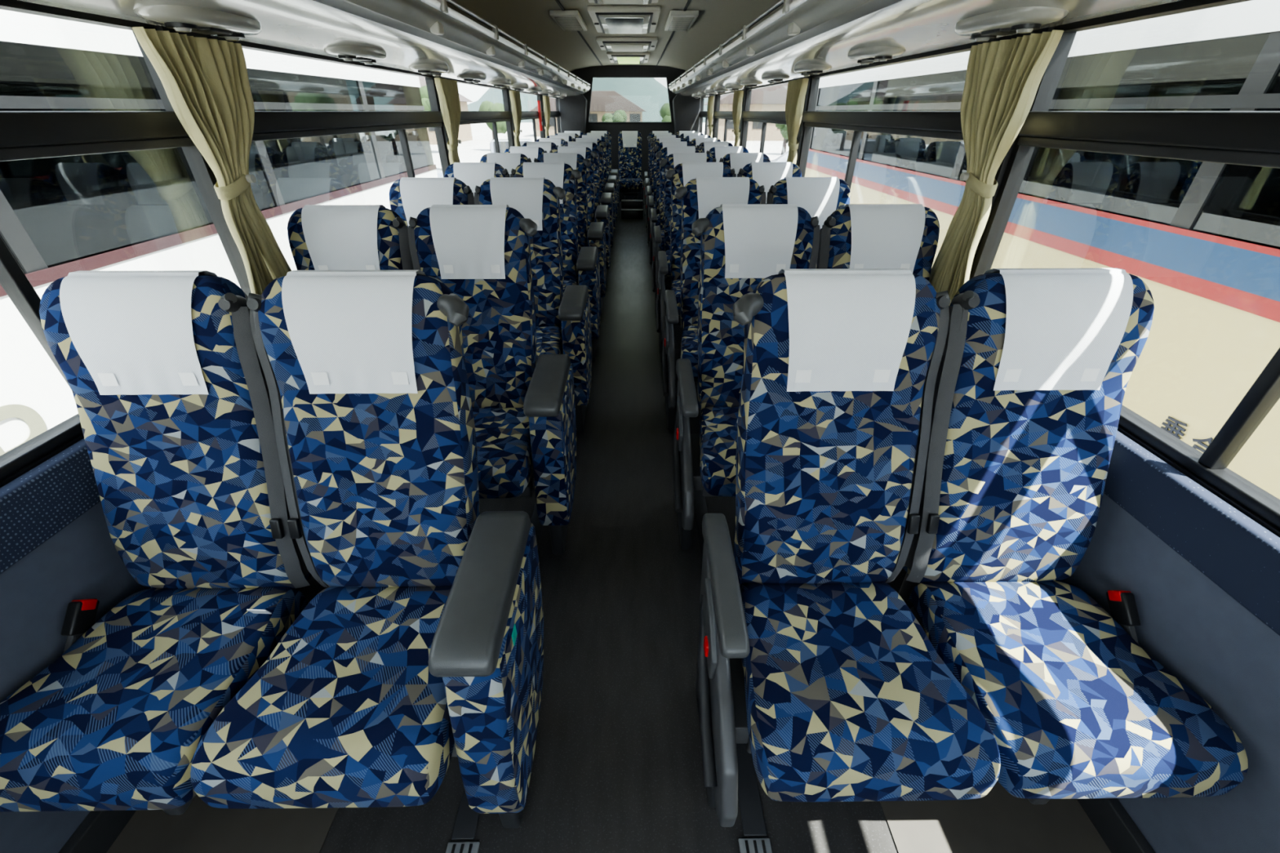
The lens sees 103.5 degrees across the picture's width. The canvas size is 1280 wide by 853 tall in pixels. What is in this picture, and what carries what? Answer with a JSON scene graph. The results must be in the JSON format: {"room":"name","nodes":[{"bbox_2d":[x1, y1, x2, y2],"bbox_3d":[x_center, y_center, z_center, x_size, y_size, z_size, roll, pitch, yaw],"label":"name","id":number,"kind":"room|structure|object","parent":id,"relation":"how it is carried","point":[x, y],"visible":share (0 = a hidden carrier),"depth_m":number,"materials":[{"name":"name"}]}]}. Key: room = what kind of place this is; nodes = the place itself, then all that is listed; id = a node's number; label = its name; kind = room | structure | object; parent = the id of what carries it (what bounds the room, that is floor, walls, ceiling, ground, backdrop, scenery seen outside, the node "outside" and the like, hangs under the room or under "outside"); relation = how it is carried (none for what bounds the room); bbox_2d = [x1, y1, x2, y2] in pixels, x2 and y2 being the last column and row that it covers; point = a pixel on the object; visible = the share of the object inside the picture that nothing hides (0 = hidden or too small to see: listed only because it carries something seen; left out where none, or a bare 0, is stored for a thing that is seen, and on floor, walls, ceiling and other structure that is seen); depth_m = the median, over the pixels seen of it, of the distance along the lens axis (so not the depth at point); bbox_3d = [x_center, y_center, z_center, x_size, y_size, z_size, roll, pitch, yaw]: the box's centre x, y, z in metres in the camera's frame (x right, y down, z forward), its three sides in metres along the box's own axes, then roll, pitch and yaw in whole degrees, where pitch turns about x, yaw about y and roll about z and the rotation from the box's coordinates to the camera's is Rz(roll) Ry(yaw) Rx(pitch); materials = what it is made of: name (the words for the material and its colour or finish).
{"room":"vehicle interior","nodes":[
{"label":"vehicle interior","id":0,"kind":"room"},
{"bbox_2d":[0,25,558,852],"bbox_3d":[-1.233,-1.495,3.968,0.105,2.930,10.960,0,32,-1],"label":"wall","id":1,"kind":"structure","parent":0,"point":[57,548],"depth_m":1.00,"materials":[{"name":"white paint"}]},
{"bbox_2d":[0,0,251,480],"bbox_3d":[-1.212,-0.150,0.622,0.062,0.775,1.980,0,32,-1],"label":"window","id":2,"kind":"structure","parent":1,"relation":"in","point":[24,135],"depth_m":1.07,"materials":[{"name":"black metal"}]},
{"bbox_2d":[18,0,590,98],"bbox_3d":[-0.963,-2.446,3.265,0.524,0.373,10.550,0,32,-1],"label":"luggage rack","id":3,"kind":"object","parent":1,"relation":"attached to","point":[424,37],"visible":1,"depth_m":1.66,"materials":[{"name":"plastic"}]},
{"bbox_2d":[131,26,291,294],"bbox_3d":[-1.151,-0.692,1.482,0.074,0.722,0.350,0,32,0],"label":"curtain","id":4,"kind":"object","parent":3,"relation":"hanging from","point":[205,81],"visible":0.86,"depth_m":1.38,"materials":[{"name":"fabric"}]},
{"bbox_2d":[434,77,461,164],"bbox_3d":[-1.173,-1.783,3.229,0.074,0.722,0.350,0,32,0],"label":"curtain","id":5,"kind":"object","parent":3,"relation":"hanging from","point":[447,90],"visible":0.73,"depth_m":3.10,"materials":[{"name":"fabric"}]},
{"bbox_2d":[509,90,522,146],"bbox_3d":[-1.195,-2.875,4.976,0.074,0.722,0.350,0,32,0],"label":"curtain","id":6,"kind":"object","parent":3,"relation":"hanging from","point":[515,98],"visible":0.67,"depth_m":4.84,"materials":[{"name":"fabric"}]},
{"bbox_2d":[542,95,551,137],"bbox_3d":[-1.216,-3.945,6.689,0.074,0.722,0.350,0,32,0],"label":"curtain","id":7,"kind":"object","parent":3,"relation":"hanging from","point":[545,99],"visible":0.69,"depth_m":6.55,"materials":[{"name":"fabric"}]},
{"bbox_2d":[191,31,448,177],"bbox_3d":[-1.234,-1.247,2.378,0.062,0.775,1.960,0,32,-1],"label":"window","id":8,"kind":"structure","parent":1,"relation":"in","point":[268,125],"depth_m":2.07,"materials":[{"name":"black metal"}]},
{"bbox_2d":[441,76,513,152],"bbox_3d":[-1.256,-2.339,4.125,0.062,0.775,1.960,0,32,-1],"label":"window","id":9,"kind":"structure","parent":1,"relation":"in","point":[466,117],"depth_m":4.30,"materials":[{"name":"black metal"}]},
{"bbox_2d":[511,88,544,141],"bbox_3d":[-1.277,-3.420,5.854,0.062,0.775,1.920,0,32,-1],"label":"window","id":10,"kind":"structure","parent":1,"relation":"in","point":[533,115],"depth_m":6.11,"materials":[{"name":"black metal"}]},
{"bbox_2d":[537,100,542,130],"bbox_3d":[-1.234,-3.841,6.241,0.036,0.320,0.080,0,32,-1],"label":"marker","id":11,"kind":"object","parent":10,"relation":"attached to","point":[540,122],"visible":1,"depth_m":6.21,"materials":[{"name":"red plastic"}]},
{"bbox_2d":[545,95,560,133],"bbox_3d":[-1.297,-4.432,7.474,0.062,0.775,1.700,0,32,-1],"label":"window","id":12,"kind":"structure","parent":1,"relation":"in","point":[554,114],"depth_m":7.83,"materials":[{"name":"black metal"}]},
{"bbox_2d":[467,77,707,122],"bbox_3d":[-1.842,-95.145,140.996,360.000,16.842,40.000,0,32,-1],"label":"sky","id":13,"kind":"structure","parent":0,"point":[648,94],"depth_m":129.73,"materials":[{"name":"white"}]},
{"bbox_2d":[106,201,1111,852],"bbox_3d":[-0.106,-1.043,4.270,2.250,0.064,10.950,0,32,-1],"label":"floor","id":14,"kind":"structure","parent":0,"point":[617,766],"depth_m":1.29,"materials":[{"name":"plastic"}]},
{"bbox_2d":[0,270,319,815],"bbox_3d":[-0.952,0.316,1.011,0.416,1.093,0.639,0,32,-1],"label":"seat","id":15,"kind":"object","parent":14,"relation":"on","point":[163,371],"visible":0.88,"depth_m":0.98,"materials":[{"name":"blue fabric"}]},
{"bbox_2d":[246,608,271,613],"bbox_3d":[-0.769,0.374,1.020,0.040,0.043,0.022,-5,32,-8],"label":"paper tag","id":16,"kind":"object","parent":15,"relation":"on","point":[254,611],"visible":1,"depth_m":1.02,"materials":[{"name":"white paper"}]},
{"bbox_2d":[287,204,413,270],"bbox_3d":[-0.960,-0.108,1.689,0.416,1.093,0.639,0,32,-1],"label":"seat","id":17,"kind":"object","parent":14,"relation":"on","point":[321,237],"visible":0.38,"depth_m":1.63,"materials":[{"name":"white fabric"}]},
{"bbox_2d":[190,270,543,828],"bbox_3d":[-0.486,0.305,1.010,0.521,1.073,0.636,0,32,-1],"label":"seat","id":18,"kind":"object","parent":14,"relation":"on","point":[408,663],"visible":1,"depth_m":0.96,"materials":[{"name":"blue fabric"}]},
{"bbox_2d":[511,623,517,645],"bbox_3d":[-0.223,0.370,0.898,0.002,0.030,0.025,0,32,-1],"label":"label","id":19,"kind":"object","parent":18,"relation":"attached to","point":[514,633],"visible":1,"depth_m":0.90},
{"bbox_2d":[388,177,474,228],"bbox_3d":[-0.968,-0.532,2.368,0.416,1.093,0.639,0,32,-1],"label":"seat","id":20,"kind":"object","parent":14,"relation":"on","point":[408,196],"visible":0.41,"depth_m":2.30,"materials":[{"name":"white fabric"}]},
{"bbox_2d":[444,162,510,196],"bbox_3d":[-0.977,-0.956,3.046,0.416,1.093,0.639,0,32,-1],"label":"seat","id":21,"kind":"object","parent":14,"relation":"on","point":[472,174],"visible":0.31,"depth_m":2.97,"materials":[{"name":"white fabric"}]},
{"bbox_2d":[408,204,576,555],"bbox_3d":[-0.494,-0.119,1.688,0.521,1.073,0.636,0,32,-1],"label":"seat","id":22,"kind":"object","parent":14,"relation":"on","point":[523,406],"visible":0.77,"depth_m":1.65,"materials":[{"name":"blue fabric"}]},
{"bbox_2d":[445,501,542,852],"bbox_3d":[-0.414,-0.712,3.678,0.068,0.010,9.400,0,32,-1],"label":"trim","id":23,"kind":"structure","parent":14,"relation":"on","point":[467,820],"depth_m":1.12,"materials":[{"name":"plastic"}]},
{"bbox_2d":[480,152,531,176],"bbox_3d":[-0.985,-1.380,3.724,0.416,1.093,0.639,0,32,-1],"label":"seat","id":24,"kind":"object","parent":14,"relation":"on","point":[508,161],"visible":0.22,"depth_m":3.65,"materials":[{"name":"white fabric"}]},
{"bbox_2d":[504,146,546,162],"bbox_3d":[-0.994,-1.804,4.403,0.416,1.093,0.639,0,32,-1],"label":"seat","id":25,"kind":"object","parent":14,"relation":"on","point":[531,152],"visible":0.21,"depth_m":4.33,"materials":[{"name":"white fabric"}]},
{"bbox_2d":[474,177,591,432],"bbox_3d":[-0.502,-0.543,2.366,0.521,1.073,0.636,0,32,-1],"label":"seat","id":26,"kind":"object","parent":14,"relation":"on","point":[563,320],"visible":0.56,"depth_m":2.31,"materials":[{"name":"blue fabric"}]},
{"bbox_2d":[522,141,558,152],"bbox_3d":[-1.002,-2.228,5.081,0.416,1.093,0.639,0,32,-1],"label":"seat","id":27,"kind":"object","parent":14,"relation":"on","point":[548,146],"visible":0.18,"depth_m":5.01,"materials":[{"name":"white fabric"}]},
{"bbox_2d":[535,137,567,146],"bbox_3d":[-1.010,-2.652,5.760,0.416,1.093,0.639,0,32,-1],"label":"seat","id":28,"kind":"object","parent":14,"relation":"on","point":[557,141],"visible":0.16,"depth_m":5.69,"materials":[{"name":"white fabric"}]},
{"bbox_2d":[510,162,600,363],"bbox_3d":[-0.511,-0.967,3.045,0.521,1.073,0.636,0,32,-1],"label":"seat","id":29,"kind":"object","parent":14,"relation":"on","point":[585,266],"visible":0.44,"depth_m":2.99,"materials":[{"name":"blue fabric"}]},
{"bbox_2d":[546,134,574,142],"bbox_3d":[-1.019,-3.075,6.438,0.416,1.093,0.639,0,32,-1],"label":"seat","id":30,"kind":"object","parent":14,"relation":"on","point":[567,138],"visible":0.11,"depth_m":6.37,"materials":[{"name":"white fabric"}]},
{"bbox_2d":[555,133,580,138],"bbox_3d":[-1.027,-3.499,7.116,0.416,1.093,0.639,0,32,-1],"label":"seat","id":31,"kind":"object","parent":14,"relation":"on","point":[575,135],"visible":0.16,"depth_m":7.04,"materials":[{"name":"white fabric"}]},
{"bbox_2d":[533,152,606,317],"bbox_3d":[-0.519,-1.391,3.723,0.521,1.073,0.636,0,32,-1],"label":"seat","id":32,"kind":"object","parent":14,"relation":"on","point":[596,234],"visible":0.35,"depth_m":3.66,"materials":[{"name":"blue fabric"}]},
{"bbox_2d":[561,130,584,135],"bbox_3d":[-1.035,-3.923,7.795,0.416,1.093,0.639,0,32,-1],"label":"seat","id":33,"kind":"object","parent":14,"relation":"on","point":[579,132],"visible":0.15,"depth_m":7.72,"materials":[{"name":"white fabric"}]},
{"bbox_2d":[549,146,610,280],"bbox_3d":[-0.528,-1.815,4.402,0.521,1.073,0.636,0,32,-1],"label":"seat","id":34,"kind":"object","parent":14,"relation":"on","point":[602,214],"visible":0.34,"depth_m":4.34,"materials":[{"name":"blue fabric"}]},
{"bbox_2d":[560,141,613,247],"bbox_3d":[-0.536,-2.239,5.080,0.521,1.073,0.636,0,32,-1],"label":"seat","id":35,"kind":"object","parent":14,"relation":"on","point":[606,198],"visible":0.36,"depth_m":5.02,"materials":[{"name":"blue fabric"}]},
{"bbox_2d":[572,137,615,231],"bbox_3d":[-0.544,-2.663,5.758,0.521,1.073,0.636,0,32,-1],"label":"seat","id":36,"kind":"object","parent":14,"relation":"on","point":[609,187],"visible":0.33,"depth_m":5.70,"materials":[{"name":"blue fabric"}]},
{"bbox_2d":[578,134,617,231],"bbox_3d":[-0.553,-3.087,6.437,0.521,1.073,0.636,0,32,-1],"label":"seat","id":37,"kind":"object","parent":14,"relation":"on","point":[611,179],"visible":0.29,"depth_m":6.37,"materials":[{"name":"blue fabric"}]},
{"bbox_2d":[588,130,611,175],"bbox_3d":[-0.625,-3.926,7.798,0.406,1.093,0.636,0,32,-1],"label":"seat","id":38,"kind":"object","parent":14,"relation":"on","point":[606,132],"visible":0.2,"depth_m":7.77,"materials":[{"name":"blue fabric"}]},
{"bbox_2d":[584,133,618,220],"bbox_3d":[-0.561,-3.510,7.115,0.521,1.073,0.636,0,32,-1],"label":"seat","id":39,"kind":"object","parent":14,"relation":"on","point":[613,171],"visible":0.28,"depth_m":7.05,"materials":[{"name":"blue fabric"}]},
{"bbox_2d":[617,130,643,199],"bbox_3d":[-0.153,-3.928,7.803,0.406,1.093,0.636,0,32,-1],"label":"seat","id":40,"kind":"object","parent":14,"relation":"on","point":[629,142],"visible":0.92,"depth_m":7.80,"materials":[{"name":"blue fabric"}]},
{"bbox_2d":[621,199,643,218],"bbox_3d":[-0.117,-3.255,7.546,0.320,0.224,0.350,0,32,-1],"label":"step","id":41,"kind":"structure","parent":14,"relation":"on","point":[630,208],"depth_m":7.46,"materials":[{"name":"plastic"}]},
{"bbox_2d":[643,133,674,218],"bbox_3d":[0.287,-3.507,7.128,0.483,1.093,0.639,0,32,-1],"label":"seat","id":42,"kind":"object","parent":14,"relation":"on","point":[646,174],"visible":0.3,"depth_m":7.10,"materials":[{"name":"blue fabric"}]},
{"bbox_2d":[648,130,671,185],"bbox_3d":[0.315,-3.931,7.807,0.406,1.093,0.636,0,32,-1],"label":"seat","id":43,"kind":"object","parent":14,"relation":"on","point":[652,131],"visible":0.21,"depth_m":7.75,"materials":[{"name":"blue fabric"}]},
{"bbox_2d":[644,134,679,232],"bbox_3d":[0.296,-3.083,6.450,0.483,1.093,0.639,0,32,-1],"label":"seat","id":44,"kind":"object","parent":14,"relation":"on","point":[657,136],"visible":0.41,"depth_m":6.41,"materials":[{"name":"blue fabric"}]},
{"bbox_2d":[645,137,684,246],"bbox_3d":[0.304,-2.659,5.771,0.483,1.093,0.639,0,32,-1],"label":"seat","id":45,"kind":"object","parent":14,"relation":"on","point":[659,140],"visible":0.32,"depth_m":5.74,"materials":[{"name":"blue fabric"}]},
{"bbox_2d":[647,141,693,264],"bbox_3d":[0.313,-2.235,5.093,0.483,1.093,0.639,0,32,-1],"label":"seat","id":46,"kind":"object","parent":14,"relation":"on","point":[660,146],"visible":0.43,"depth_m":5.04,"materials":[{"name":"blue fabric"}]},
{"bbox_2d":[648,146,703,279],"bbox_3d":[0.321,-1.811,4.415,0.483,1.093,0.639,0,32,-1],"label":"seat","id":47,"kind":"object","parent":14,"relation":"on","point":[665,152],"visible":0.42,"depth_m":4.35,"materials":[{"name":"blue fabric"}]},
{"bbox_2d":[652,152,716,317],"bbox_3d":[0.329,-1.387,3.736,0.483,1.093,0.639,0,32,-1],"label":"seat","id":48,"kind":"object","parent":14,"relation":"on","point":[673,159],"visible":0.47,"depth_m":3.68,"materials":[{"name":"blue fabric"}]},
{"bbox_2d":[674,130,697,136],"bbox_3d":[0.729,-3.933,7.810,0.416,1.093,0.639,0,32,-1],"label":"seat","id":49,"kind":"object","parent":14,"relation":"on","point":[678,133],"visible":0.09,"depth_m":7.74,"materials":[{"name":"white fabric"}]},
{"bbox_2d":[678,133,703,139],"bbox_3d":[0.738,-3.509,7.132,0.416,1.093,0.639,0,32,-1],"label":"seat","id":50,"kind":"object","parent":14,"relation":"on","point":[682,135],"visible":0.18,"depth_m":7.06,"materials":[{"name":"white fabric"}]},
{"bbox_2d":[655,162,736,362],"bbox_3d":[0.338,-0.963,3.058,0.483,1.093,0.639,0,32,-1],"label":"seat","id":51,"kind":"object","parent":14,"relation":"on","point":[682,173],"visible":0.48,"depth_m":3.00,"materials":[{"name":"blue fabric"}]},
{"bbox_2d":[683,134,711,142],"bbox_3d":[0.746,-3.085,6.454,0.416,1.093,0.639,0,32,-1],"label":"seat","id":52,"kind":"object","parent":14,"relation":"on","point":[689,138],"visible":0.18,"depth_m":6.38,"materials":[{"name":"white fabric"}]},
{"bbox_2d":[688,137,720,146],"bbox_3d":[0.754,-2.661,5.775,0.416,1.093,0.639,0,32,-1],"label":"seat","id":53,"kind":"object","parent":14,"relation":"on","point":[696,141],"visible":0.16,"depth_m":5.70,"materials":[{"name":"white fabric"}]},
{"bbox_2d":[662,177,766,431],"bbox_3d":[0.346,-0.539,2.379,0.483,1.093,0.639,0,32,-1],"label":"seat","id":54,"kind":"object","parent":14,"relation":"on","point":[700,196],"visible":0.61,"depth_m":2.33,"materials":[{"name":"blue fabric"}]},
{"bbox_2d":[696,141,733,152],"bbox_3d":[0.763,-2.237,5.097,0.416,1.093,0.639,0,32,-1],"label":"seat","id":55,"kind":"object","parent":14,"relation":"on","point":[704,146],"visible":0.2,"depth_m":5.02,"materials":[{"name":"white fabric"}]},
{"bbox_2d":[665,286,772,852],"bbox_3d":[0.216,-0.715,3.683,0.068,0.010,9.400,0,32,-1],"label":"trim","id":56,"kind":"structure","parent":14,"relation":"on","point":[749,802],"depth_m":1.17,"materials":[{"name":"plastic"}]},
{"bbox_2d":[706,146,748,162],"bbox_3d":[0.771,-1.813,4.418,0.416,1.093,0.639,0,32,-1],"label":"seat","id":57,"kind":"object","parent":14,"relation":"on","point":[717,152],"visible":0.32,"depth_m":4.34,"materials":[{"name":"white fabric"}]},
{"bbox_2d":[719,152,770,177],"bbox_3d":[0.779,-1.390,3.740,0.416,1.093,0.639,0,32,-1],"label":"seat","id":58,"kind":"object","parent":14,"relation":"on","point":[736,161],"visible":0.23,"depth_m":3.67,"materials":[{"name":"white fabric"}]},
{"bbox_2d":[672,204,820,549],"bbox_3d":[0.354,-0.116,1.701,0.483,1.093,0.639,0,32,-1],"label":"seat","id":59,"kind":"object","parent":14,"relation":"on","point":[742,246],"visible":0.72,"depth_m":1.66,"materials":[{"name":"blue fabric"}]},
{"bbox_2d":[737,161,801,204],"bbox_3d":[0.788,-0.966,3.062,0.416,1.093,0.639,0,32,-1],"label":"seat","id":60,"kind":"object","parent":14,"relation":"on","point":[766,174],"visible":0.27,"depth_m":2.99,"materials":[{"name":"white fabric"}]},
{"bbox_2d":[766,177,850,268],"bbox_3d":[0.796,-0.542,2.383,0.416,1.093,0.639,0,32,-1],"label":"seat","id":61,"kind":"object","parent":14,"relation":"on","point":[820,197],"visible":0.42,"depth_m":2.31,"materials":[{"name":"white fabric"}]},
{"bbox_2d":[695,268,1000,826],"bbox_3d":[0.363,0.308,1.022,0.483,1.093,0.639,0,32,-1],"label":"seat","id":62,"kind":"object","parent":14,"relation":"on","point":[808,660],"visible":1,"depth_m":0.98,"materials":[{"name":"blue fabric"}]},
{"bbox_2d":[816,204,939,280],"bbox_3d":[0.805,-0.118,1.705,0.416,1.093,0.639,0,32,-1],"label":"seat","id":63,"kind":"object","parent":14,"relation":"on","point":[854,236],"visible":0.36,"depth_m":1.64,"materials":[{"name":"white fabric"}]},
{"bbox_2d":[897,267,1248,804],"bbox_3d":[0.813,0.306,1.026,0.416,1.093,0.639,0,32,-1],"label":"seat","id":64,"kind":"object","parent":14,"relation":"on","point":[1036,367],"visible":0.94,"depth_m":0.99,"materials":[{"name":"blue fabric"}]},
{"bbox_2d":[447,0,783,72],"bbox_3d":[-0.106,-2.653,3.264,2.250,0.340,10.950,0,32,-1],"label":"ceiling","id":65,"kind":"structure","parent":0,"point":[530,22],"depth_m":4.08,"materials":[{"name":"white paint"}]},
{"bbox_2d":[549,9,586,31],"bbox_3d":[-0.533,-3.084,3.845,0.200,0.035,0.800,0,32,-1],"label":"ceiling air vent","id":66,"kind":"object","parent":65,"relation":"attached to","point":[568,20],"depth_m":3.66,"materials":[{"name":"white plastic"}]},
{"bbox_2d":[587,0,658,4],"bbox_3d":[-0.101,-2.478,2.872,0.440,0.055,0.700,0,32,-1],"label":"ceiling lamp","id":67,"kind":"object","parent":65,"relation":"attached to","point":[599,2],"depth_m":3.04,"materials":[{"name":"white plastic"}]},
{"bbox_2d":[586,4,661,34],"bbox_3d":[-0.114,-3.114,3.890,0.500,0.055,1.100,0,32,-1],"label":"ceiling lamp","id":68,"kind":"object","parent":65,"relation":"attached to","point":[637,20],"visible":1,"depth_m":3.59,"materials":[{"name":"plastic"}]},
{"bbox_2d":[595,36,657,51],"bbox_3d":[-0.131,-3.962,5.247,0.600,0.055,0.900,0,32,-1],"label":"ceiling lamp","id":69,"kind":"object","parent":65,"relation":"attached to","point":[608,43],"depth_m":4.95,"materials":[{"name":"white plastic"}]},
{"bbox_2d":[606,51,649,63],"bbox_3d":[-0.147,-4.783,6.561,0.520,0.055,1.200,0,32,-1],"label":"ceiling lamp","id":70,"kind":"object","parent":65,"relation":"attached to","point":[617,57],"depth_m":6.18,"materials":[{"name":"white plastic"}]},
{"bbox_2d":[664,9,698,31],"bbox_3d":[0.307,-3.088,3.852,0.200,0.035,0.800,0,32,-1],"label":"ceiling air vent","id":71,"kind":"object","parent":65,"relation":"attached to","point":[677,20],"depth_m":3.67,"materials":[{"name":"white plastic"}]},
{"bbox_2d":[569,64,689,201],"bbox_3d":[-0.164,-4.846,8.397,2.250,2.020,0.080,0,32,-1],"label":"wall","id":72,"kind":"structure","parent":0,"point":[587,73],"depth_m":8.13,"materials":[{"name":"black plastic"}]},
{"bbox_2d":[558,93,586,133],"bbox_3d":[-1.063,-5.030,8.088,0.437,0.660,0.230,0,32,-1],"label":"trim","id":73,"kind":"structure","parent":72,"relation":"attached to","point":[572,108],"depth_m":8.00,"materials":[{"name":"grey plastic"}]},
{"bbox_2d":[672,93,701,133],"bbox_3d":[0.740,-5.040,8.104,0.437,0.660,0.230,0,32,-1],"label":"trim","id":74,"kind":"structure","parent":72,"relation":"attached to","point":[686,109],"depth_m":8.02,"materials":[{"name":"grey plastic"}]},
{"bbox_2d":[702,26,1279,852],"bbox_3d":[1.022,-1.507,3.988,0.105,2.930,10.960,0,32,-1],"label":"wall","id":75,"kind":"structure","parent":0,"point":[1201,568],"depth_m":0.94,"materials":[{"name":"grey paint"}]},
{"bbox_2d":[699,94,714,134],"bbox_3d":[0.991,-4.444,7.495,0.062,0.775,1.700,0,32,-1],"label":"window","id":76,"kind":"structure","parent":75,"relation":"in","point":[703,113],"depth_m":7.86,"materials":[{"name":"black metal"}]},
{"bbox_2d":[714,88,742,141],"bbox_3d":[1.011,-3.432,5.875,0.062,0.775,1.920,0,32,-1],"label":"window","id":77,"kind":"structure","parent":75,"relation":"in","point":[726,115],"depth_m":6.07,"materials":[{"name":"black metal"}]},
{"bbox_2d":[741,76,804,152],"bbox_3d":[1.032,-2.351,4.145,0.062,0.775,1.960,0,32,-1],"label":"window","id":78,"kind":"structure","parent":75,"relation":"in","point":[764,117],"depth_m":4.25,"materials":[{"name":"black metal"}]},
{"bbox_2d":[798,33,1022,190],"bbox_3d":[1.054,-1.260,2.398,0.062,0.775,1.960,0,32,-1],"label":"window","id":79,"kind":"structure","parent":75,"relation":"in","point":[934,124],"depth_m":2.17,"materials":[{"name":"black metal"}]},
{"bbox_2d":[668,0,1181,98],"bbox_3d":[0.753,-2.455,3.281,0.524,0.373,10.550,0,32,-1],"label":"luggage rack","id":80,"kind":"object","parent":75,"relation":"attached to","point":[803,37],"visible":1,"depth_m":1.65,"materials":[{"name":"plastic"}]},
{"bbox_2d":[706,96,714,137],"bbox_3d":[0.929,-3.973,6.734,0.074,0.722,0.350,-1,32,-1],"label":"curtain","id":81,"kind":"object","parent":80,"relation":"hanging from","point":[710,100],"visible":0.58,"depth_m":6.59,"materials":[{"name":"fabric"}]},
{"bbox_2d":[732,90,743,146],"bbox_3d":[0.950,-2.903,5.021,0.074,0.722,0.350,-1,32,-1],"label":"curtain","id":82,"kind":"object","parent":80,"relation":"hanging from","point":[738,95],"visible":0.63,"depth_m":4.88,"materials":[{"name":"fabric"}]},
{"bbox_2d":[785,78,808,164],"bbox_3d":[0.971,-1.811,3.274,0.074,0.722,0.350,-1,32,-1],"label":"curtain","id":83,"kind":"object","parent":80,"relation":"hanging from","point":[797,89],"visible":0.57,"depth_m":3.14,"materials":[{"name":"fabric"}]},
{"bbox_2d":[928,29,1063,306],"bbox_3d":[0.993,-0.719,1.527,0.074,0.722,0.350,-1,32,-1],"label":"curtain","id":84,"kind":"object","parent":80,"relation":"hanging from","point":[1003,77],"visible":0.91,"depth_m":1.42,"materials":[{"name":"fabric"}]},
{"bbox_2d":[968,0,1279,528],"bbox_3d":[1.075,-0.163,0.643,0.062,0.775,1.980,0,32,-1],"label":"window","id":85,"kind":"structure","parent":75,"relation":"in","point":[1247,138],"depth_m":1.00,"materials":[{"name":"black metal"}]},
{"label":"outside","id":86,"kind":"structure","parent":0,"visible":0},
{"bbox_2d":[430,122,788,168],"bbox_3d":[-0.795,-34.972,60.684,300.000,0.100,260.000,0,32,-1],"label":"ground","id":87,"kind":"structure","parent":86,"point":[470,151],"depth_m":42.06,"materials":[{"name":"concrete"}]},
{"bbox_2d":[0,8,437,455],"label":"window","id":88,"kind":"structure","parent":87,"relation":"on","point":[146,210],"depth_m":2.83,"materials":[{"name":"clear glass"}]},
{"bbox_2d":[419,85,434,128],"bbox_3d":[-13.519,-20.773,34.051,2.957,4.045,3.001,0,32,-1],"label":"tree","id":89,"kind":"object","parent":87,"relation":"on","point":[424,92],"visible":0.12,"depth_m":32.46,"materials":[{"name":"green plant"}]},
{"bbox_2d":[436,168,443,177],"bbox_3d":[-7.741,-7.499,15.266,4.284,1.439,1.840,5,32,8],"label":"parked car","id":90,"kind":"object","parent":87,"relation":"on","point":[439,171],"visible":0.02,"depth_m":14.88,"materials":[{"name":"paint"}]},
{"bbox_2d":[418,76,472,144],"bbox_3d":[-22.626,-28.585,45.538,12.941,5.120,9.000,0,32,-1],"label":"house","id":91,"kind":"structure","parent":87,"relation":"on","point":[464,131],"depth_m":47.12,"materials":[{"name":"paint"}]},
{"bbox_2d":[478,100,506,138],"bbox_3d":[-10.343,-21.456,36.042,2.243,3.092,2.094,0,32,-1],"label":"tree","id":92,"kind":"object","parent":87,"relation":"on","point":[486,105],"visible":0.44,"depth_m":35.36,"materials":[{"name":"green plant"}]},
{"bbox_2d":[489,138,532,152],"bbox_3d":[-5.313,-11.222,21.225,1.840,1.439,4.284,-6,33,-10],"label":"parked car","id":93,"kind":"object","parent":87,"relation":"on","point":[503,143],"visible":0.18,"depth_m":20.18,"materials":[{"name":"paint"}]},
{"bbox_2d":[529,90,646,136],"bbox_3d":[-5.795,-36.818,59.469,12.941,4.320,9.000,0,32,-1],"label":"house","id":94,"kind":"structure","parent":87,"relation":"on","point":[602,102],"depth_m":55.36,"materials":[{"name":"paint"}]},
{"bbox_2d":[601,109,627,121],"bbox_3d":[-2.086,-24.364,41.216,1.863,2.541,2.065,9,33,15],"label":"tree","id":95,"kind":"object","parent":87,"relation":"on","point":[620,115],"visible":0.4,"depth_m":40.42,"materials":[{"name":"green plant"}]},
{"bbox_2d":[659,102,671,121],"bbox_3d":[2.651,-23.063,38.721,2.296,2.979,2.152,0,32,-1],"label":"tree","id":96,"kind":"object","parent":87,"relation":"on","point":[664,112],"visible":0.24,"depth_m":37.78,"materials":[{"name":"green plant"}]},
{"bbox_2d":[703,83,787,141],"bbox_3d":[13.309,-31.879,50.999,12.941,4.920,9.000,0,32,-1],"label":"house","id":97,"kind":"structure","parent":87,"relation":"on","point":[773,98],"depth_m":47.50,"materials":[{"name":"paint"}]},
{"bbox_2d":[770,151,788,162],"bbox_3d":[6.238,-8.636,17.086,4.284,1.439,1.840,2,32,3],"label":"parked car","id":98,"kind":"object","parent":87,"relation":"on","point":[782,158],"visible":0.06,"depth_m":17.11,"materials":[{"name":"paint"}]},
{"bbox_2d":[775,123,788,154],"bbox_3d":[9.664,-19.103,32.989,1.573,2.338,1.778,0,32,-1],"label":"tree","id":99,"kind":"object","parent":87,"relation":"on","point":[783,127],"visible":0.28,"depth_m":32.91,"materials":[{"name":"green plant"}]},
{"bbox_2d":[804,0,1279,499],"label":"window","id":100,"kind":"structure","parent":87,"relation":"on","point":[1203,237],"depth_m":2.46,"materials":[{"name":"clear glass"}]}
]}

